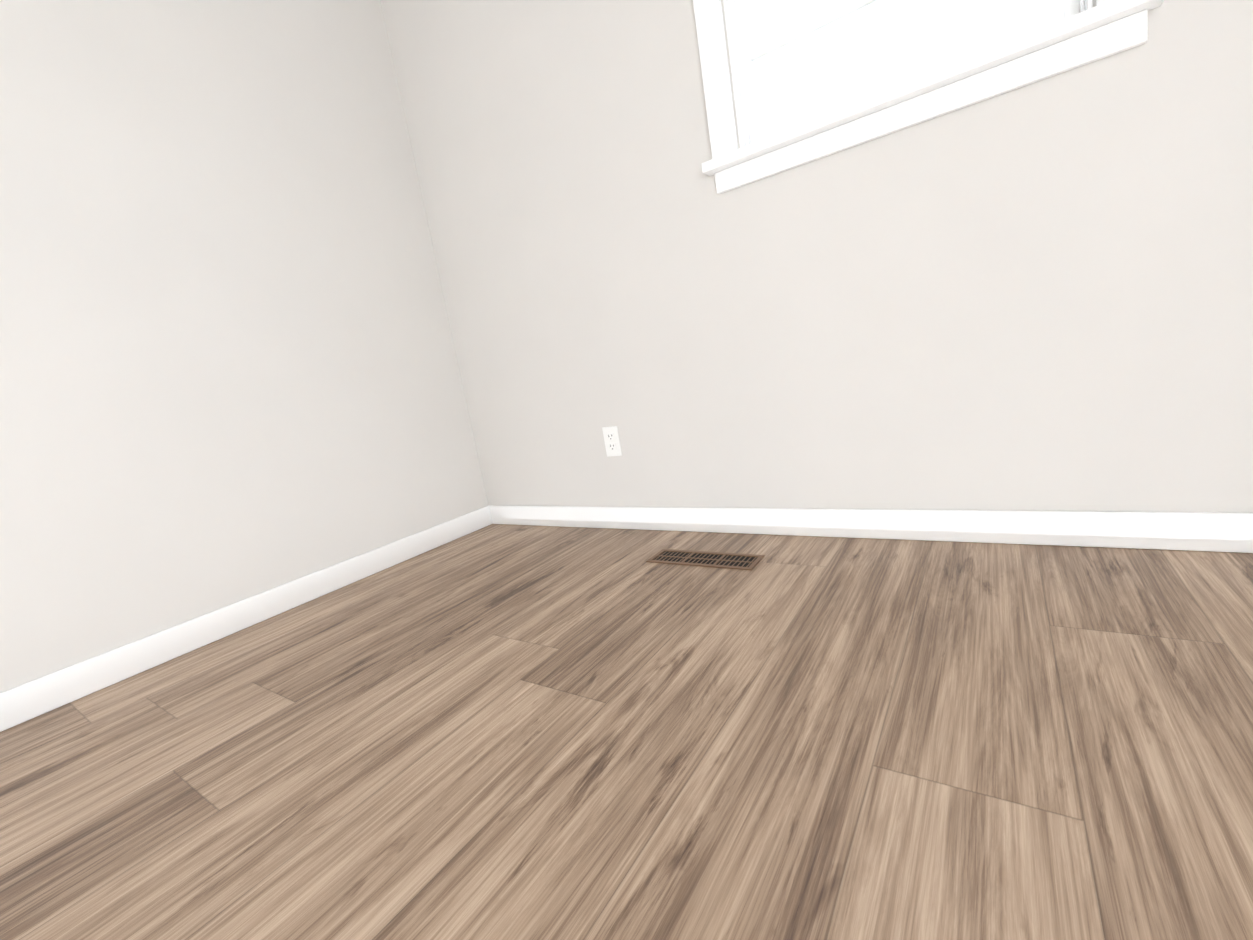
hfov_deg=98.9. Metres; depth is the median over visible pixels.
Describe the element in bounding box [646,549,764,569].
floor vent
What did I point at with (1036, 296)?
wall
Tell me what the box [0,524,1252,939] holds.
floor
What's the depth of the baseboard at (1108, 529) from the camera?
1.47 m
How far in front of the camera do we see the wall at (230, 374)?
1.64 m
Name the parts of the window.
sash glass, window sash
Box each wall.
[0,0,488,692]
[380,0,1252,512]
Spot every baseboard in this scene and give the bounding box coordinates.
[0,506,491,731]
[488,505,1252,552]
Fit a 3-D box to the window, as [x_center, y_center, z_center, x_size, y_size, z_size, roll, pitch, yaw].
[0.607,-1.372,1.295,0.974,1.070,0.230,-2,12,35]
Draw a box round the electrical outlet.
[602,426,621,456]
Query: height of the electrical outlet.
0.114 m
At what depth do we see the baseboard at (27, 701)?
1.61 m
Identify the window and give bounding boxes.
[693,0,1163,193]

